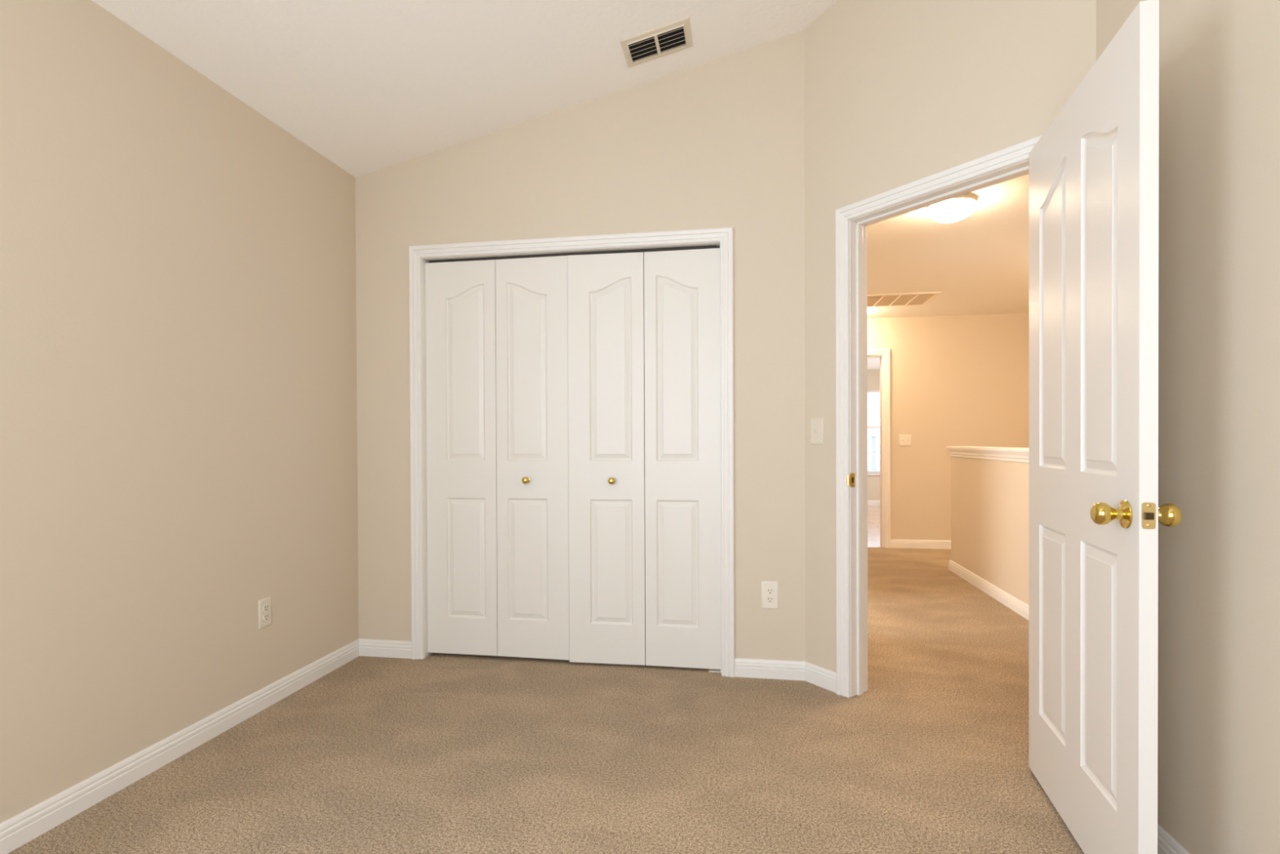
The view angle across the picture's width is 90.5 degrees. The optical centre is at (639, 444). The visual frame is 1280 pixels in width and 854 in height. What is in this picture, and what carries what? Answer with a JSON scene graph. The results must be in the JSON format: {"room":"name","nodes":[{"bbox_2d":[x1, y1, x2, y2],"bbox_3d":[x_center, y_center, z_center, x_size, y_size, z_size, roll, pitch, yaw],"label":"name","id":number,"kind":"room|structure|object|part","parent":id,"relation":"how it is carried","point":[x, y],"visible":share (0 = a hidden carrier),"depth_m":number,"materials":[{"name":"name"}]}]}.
{"room":"empty bedroom","nodes":[
{"label":"empty bedroom","id":0,"kind":"room"},
{"bbox_2d":[0,0,358,822],"bbox_3d":[-1.836,-0.127,1.349,0.120,2.458,4.148,0,0,9],"label":"wall","id":1,"kind":"structure","parent":0,"point":[179,442],"depth_m":2.12,"materials":[{"name":"beige paint"}]},
{"bbox_2d":[0,638,359,853],"bbox_3d":[-1.765,1.060,1.349,0.013,0.084,3.913,0,0,9],"label":"baseboard","id":2,"kind":"structure","parent":1,"relation":"attached to","point":[34,821],"depth_m":2.12,"materials":[{"name":"white wood"}]},
{"bbox_2d":[257,596,271,629],"bbox_3d":[-1.556,0.699,2.639,0.009,0.118,0.070,0,0,9],"label":"wall outlet","id":3,"kind":"object","parent":1,"relation":"attached to","point":[264,605],"visible":1,"depth_m":2.63,"materials":[{"name":"beige plastic"}]},
{"bbox_2d":[262,613,269,621],"bbox_3d":[-1.553,0.718,2.639,0.004,0.027,0.034,0,0,9],"label":"receptacle","id":4,"kind":"object","parent":3,"relation":"attached to","point":[265,615],"depth_m":2.64,"materials":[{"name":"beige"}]},
{"bbox_2d":[262,604,269,611],"bbox_3d":[-1.554,0.679,2.638,0.004,0.027,0.034,0,0,9],"label":"receptacle","id":5,"kind":"object","parent":3,"relation":"attached to","point":[265,606],"depth_m":2.64,"materials":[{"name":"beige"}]},
{"bbox_2d":[92,0,837,177],"bbox_3d":[-0.279,-1.759,1.088,3.286,0.852,4.163,0,0,9],"label":"ceiling","id":6,"kind":"structure","parent":0,"point":[369,86],"depth_m":2.57,"materials":[{"name":"white paint"}]},
{"bbox_2d":[619,17,693,67],"bbox_3d":[0.074,-1.735,2.753,0.293,0.079,0.196,0,0,9],"label":"ceiling vent","id":7,"kind":"object","parent":6,"relation":"in","point":[676,36],"visible":1,"depth_m":2.74,"materials":[{"name":"beige metal"}]},
{"bbox_2d":[7,505,1084,853],"bbox_3d":[1.522,1.123,4.888,5.590,0.120,12.203,0,0,9],"label":"floor","id":8,"kind":"structure","parent":0,"point":[437,753],"depth_m":2.18,"materials":[{"name":"beige carpet"}]},
{"bbox_2d":[708,667,721,672],"bbox_3d":[0.359,1.070,3.029,0.059,0.022,0.032,0,0,9],"label":"pivot bracket","id":9,"kind":"object","parent":8,"relation":"on","point":[710,669],"visible":1,"depth_m":3.02,"materials":[{"name":"silver plastic"}]},
{"bbox_2d":[355,30,805,661],"bbox_3d":[-0.318,-0.409,3.141,2.295,2.983,0.115,0,0,9],"label":"wall","id":10,"kind":"structure","parent":0,"point":[719,142],"depth_m":3.01,"materials":[{"name":"beige paint"}]},
{"bbox_2d":[359,638,411,658],"bbox_3d":[-1.306,1.044,3.250,0.302,0.084,0.013,0,0,9],"label":"baseboard","id":11,"kind":"structure","parent":10,"relation":"attached to","point":[367,647],"depth_m":3.25,"materials":[{"name":"white wood"}]},
{"bbox_2d":[425,255,568,659],"bbox_3d":[-0.723,0.069,3.188,0.750,1.991,0.072,0,0,9],"label":"door","id":12,"kind":"structure","parent":10,"relation":"in","point":[496,331],"depth_m":3.19,"materials":[{"name":"white paint"}]},
{"bbox_3d":[-0.566,0.177,3.145,0.034,0.034,0.037,0,0,9],"label":"knob","id":13,"kind":"part","parent":12,"relation":"part of","materials":[{"name":"gold metal"}]},
{"bbox_2d":[408,226,734,676],"bbox_3d":[-0.353,0.039,3.139,1.620,2.088,0.134,0,0,9],"label":"door frame","id":14,"kind":"structure","parent":10,"relation":"attached to","point":[722,238],"depth_m":3.09,"materials":[{"name":"white wood"}]},
{"bbox_2d":[567,248,721,669],"bbox_3d":[0.015,0.071,3.063,0.742,1.995,0.075,0,0,9],"label":"door","id":15,"kind":"structure","parent":10,"relation":"in","point":[644,399],"depth_m":3.06,"materials":[{"name":"white paint"}]},
{"bbox_3d":[-0.137,0.176,3.069,0.034,0.034,0.037,0,0,9],"label":"knob","id":16,"kind":"part","parent":15,"relation":"part of","materials":[{"name":"gold metal"}]},
{"bbox_2d":[734,657,805,680],"bbox_3d":[0.601,1.039,2.936,0.323,0.084,0.013,0,0,9],"label":"baseboard","id":17,"kind":"structure","parent":10,"relation":"attached to","point":[744,667],"depth_m":2.93,"materials":[{"name":"white wood"}]},
{"bbox_2d":[761,581,778,608],"bbox_3d":[0.601,0.697,2.935,0.077,0.127,0.009,0,0,9],"label":"wall outlet","id":18,"kind":"object","parent":10,"relation":"attached to","point":[770,589],"visible":1,"depth_m":2.93,"materials":[{"name":"beige plastic"}]},
{"bbox_2d":[766,596,773,602],"bbox_3d":[0.601,0.716,2.933,0.034,0.027,0.004,0,0,9],"label":"receptacle","id":19,"kind":"object","parent":18,"relation":"attached to","point":[769,599],"depth_m":2.93,"materials":[{"name":"white plastic"}]},
{"bbox_2d":[766,587,773,594],"bbox_3d":[0.601,0.677,2.933,0.034,0.027,0.004,0,0,9],"label":"receptacle","id":20,"kind":"object","parent":18,"relation":"attached to","point":[769,590],"depth_m":2.93,"materials":[{"name":"white plastic"}]},
{"bbox_2d":[867,369,879,500],"bbox_3d":[3.429,-0.187,10.687,3.700,2.400,0.120,0,0,9],"label":"wall","id":21,"kind":"structure","parent":0,"point":[873,375],"depth_m":10.55,"materials":[{"name":"beige paint"}]},
{"bbox_2d":[867,390,879,475],"bbox_3d":[3.745,-0.200,10.610,1.110,1.418,0.130,0,0,9],"label":"window","id":22,"kind":"structure","parent":21,"relation":"in","point":[869,473],"depth_m":10.60,"materials":[{"name":"white wood"}]},
{"bbox_3d":[3.744,0.498,10.590,1.110,0.022,0.080,0,0,9],"label":"sill","id":23,"kind":"part","parent":22,"relation":"part of","materials":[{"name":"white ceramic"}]},
{"bbox_3d":[3.752,-0.286,10.649,0.960,0.050,0.042,0,0,9],"label":"meeting rail","id":24,"kind":"part","parent":22,"relation":"part of","materials":[{"name":"white paint"}]},
{"bbox_2d":[867,500,879,505],"bbox_3d":[3.334,0.972,10.645,3.280,0.084,0.013,0,0,9],"label":"baseboard","id":25,"kind":"structure","parent":21,"relation":"attached to","point":[869,502],"depth_m":10.55,"materials":[{"name":"white wood"}]},
{"bbox_2d":[867,357,879,369],"bbox_3d":[3.083,-1.275,8.603,3.700,0.100,4.329,0,0,9],"label":"ceiling","id":26,"kind":"structure","parent":0,"point":[873,363],"depth_m":9.70,"materials":[{"name":"white paint"}]},
{"bbox_2d":[866,312,1028,540],"bbox_3d":[2.746,-0.132,6.473,2.720,2.357,0.120,0,0,9],"label":"wall","id":27,"kind":"structure","parent":0,"point":[956,380],"depth_m":6.37,"materials":[{"name":"beige paint"}]},
{"bbox_2d":[867,348,890,547],"bbox_3d":[2.097,0.041,6.571,0.914,2.016,0.140,0,0,9],"label":"door frame","id":28,"kind":"structure","parent":27,"relation":"attached to","point":[884,355],"depth_m":6.45,"materials":[{"name":"white wood"}]},
{"bbox_2d":[899,434,911,445],"bbox_3d":[2.683,-0.044,6.415,0.117,0.112,0.017,0,0,9],"label":"light switch","id":29,"kind":"object","parent":27,"relation":"attached to","point":[904,439],"visible":1,"depth_m":6.42,"materials":[{"name":"beige plastic"}]},
{"bbox_2d":[890,539,951,549],"bbox_3d":[3.254,1.003,6.332,1.439,0.084,0.013,0,0,9],"label":"baseboard","id":30,"kind":"structure","parent":27,"relation":"attached to","point":[913,544],"depth_m":6.40,"materials":[{"name":"white wood"}]},
{"bbox_2d":[866,173,1029,318],"bbox_3d":[2.275,-1.318,3.626,2.720,0.100,5.754,0,0,9],"label":"ceiling","id":31,"kind":"structure","parent":0,"point":[978,262],"depth_m":4.32,"materials":[{"name":"white paint"}]},
{"bbox_2d":[866,291,941,306],"bbox_3d":[2.188,-1.276,5.625,0.760,0.013,0.510,0,0,9],"label":"ceiling vent","id":32,"kind":"object","parent":31,"relation":"in","point":[912,298],"visible":0.61,"depth_m":5.57,"materials":[{"name":"beige metal"}]},
{"bbox_2d":[926,193,977,222],"bbox_3d":[1.619,-1.214,3.302,0.236,0.098,0.236,0,0,9],"label":"ceiling lamp","id":33,"kind":"object","parent":31,"relation":"attached to","point":[956,209],"visible":0.94,"depth_m":3.23,"materials":[{"name":"white glass"}]},
{"bbox_2d":[804,0,1096,671],"bbox_3d":[1.131,-0.541,2.469,0.115,3.245,1.146,-1,1,-35],"label":"wall","id":34,"kind":"structure","parent":0,"point":[897,93],"depth_m":2.54,"materials":[{"name":"beige paint"}]},
{"bbox_2d":[810,417,823,444],"bbox_3d":[0.789,-0.060,2.848,0.017,0.120,0.071,-1,1,-35],"label":"light switch","id":35,"kind":"object","parent":34,"relation":"attached to","point":[816,424],"visible":1,"depth_m":2.84,"materials":[{"name":"beige plastic"}]},
{"bbox_2d":[804,661,835,692],"bbox_3d":[0.808,1.038,2.838,0.013,0.084,0.182,-1,1,-35],"label":"baseboard","id":36,"kind":"structure","parent":34,"relation":"attached to","point":[817,675],"depth_m":2.83,"materials":[{"name":"white wood"}]},
{"bbox_2d":[835,134,1042,697],"bbox_3d":[1.162,0.034,2.431,0.156,2.096,0.884,-1,1,-35],"label":"door frame","id":37,"kind":"structure","parent":34,"relation":"attached to","point":[852,220],"depth_m":2.72,"materials":[{"name":"white wood"}]},
{"bbox_3d":[0.904,0.152,2.714,0.045,0.060,0.008,0,0,-25],"label":"strike plate","id":38,"kind":"part","parent":37,"relation":"part of","materials":[{"name":"gold metal"}]},
{"bbox_2d":[1028,0,1182,853],"bbox_3d":[1.203,0.058,1.736,0.168,2.032,0.779,0,0,16],"label":"door","id":39,"kind":"structure","parent":34,"relation":"in","point":[1095,513],"depth_m":1.58,"materials":[{"name":"white paint"}]},
{"bbox_3d":[1.065,0.158,1.446,0.063,0.052,0.052,0,0,16],"label":"knob","id":40,"kind":"part","parent":39,"relation":"part of","materials":[{"name":"gold metal"}]},
{"bbox_3d":[1.099,0.154,1.372,0.025,0.057,0.002,0,0,16],"label":"latch plate","id":41,"kind":"part","parent":39,"relation":"part of","materials":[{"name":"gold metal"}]},
{"bbox_3d":[1.167,0.157,1.417,0.063,0.052,0.052,0,0,16],"label":"knob","id":42,"kind":"part","parent":39,"relation":"part of","materials":[{"name":"gold metal"}]},
{"bbox_2d":[951,456,1028,604],"bbox_3d":[2.307,0.589,3.117,0.115,0.968,4.490,0,0,9],"label":"wall","id":43,"kind":"structure","parent":0,"point":[989,498],"depth_m":4.44,"materials":[{"name":"beige paint"}]},
{"bbox_2d":[946,445,1028,462],"bbox_3d":[2.308,0.074,3.127,0.173,0.086,4.519,0,0,9],"label":"wall cap","id":44,"kind":"object","parent":43,"relation":"on","point":[1006,454],"visible":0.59,"depth_m":4.41,"materials":[{"name":"white wood"}]},
{"bbox_2d":[948,560,1028,620],"bbox_3d":[2.310,1.030,3.126,0.141,0.084,4.503,0,0,9],"label":"baseboard","id":45,"kind":"structure","parent":43,"relation":"attached to","point":[1004,597],"depth_m":4.43,"materials":[{"name":"white wood"}]},
{"bbox_2d":[1096,0,1279,853],"bbox_3d":[1.210,-0.506,0.382,0.115,3.205,3.233,0,0,9],"label":"wall","id":46,"kind":"structure","parent":0,"point":[1219,624],"depth_m":1.46,"materials":[{"name":"beige paint"}]},
{"bbox_2d":[1157,823,1190,853],"bbox_3d":[1.161,1.054,0.453,0.013,0.084,3.093,0,0,9],"label":"baseboard","id":47,"kind":"structure","parent":46,"relation":"attached to","point":[1166,844],"depth_m":1.63,"materials":[{"name":"white wood"}]},
{"label":"outside","id":48,"kind":"structure","parent":0,"visible":0},
{"bbox_2d":[867,461,879,471],"bbox_3d":[6.144,1.199,25.016,32.000,0.100,28.657,0,0,9],"label":"ground","id":49,"kind":"structure","parent":48,"point":[877,463],"depth_m":31.65,"materials":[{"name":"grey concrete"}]},
{"bbox_2d":[870,435,876,471],"bbox_3d":[5.134,0.513,13.957,0.120,1.440,0.160,0,0,9],"label":"post","id":50,"kind":"object","parent":49,"relation":"on","point":[873,437],"visible":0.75,"depth_m":13.89,"materials":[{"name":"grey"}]}
]}

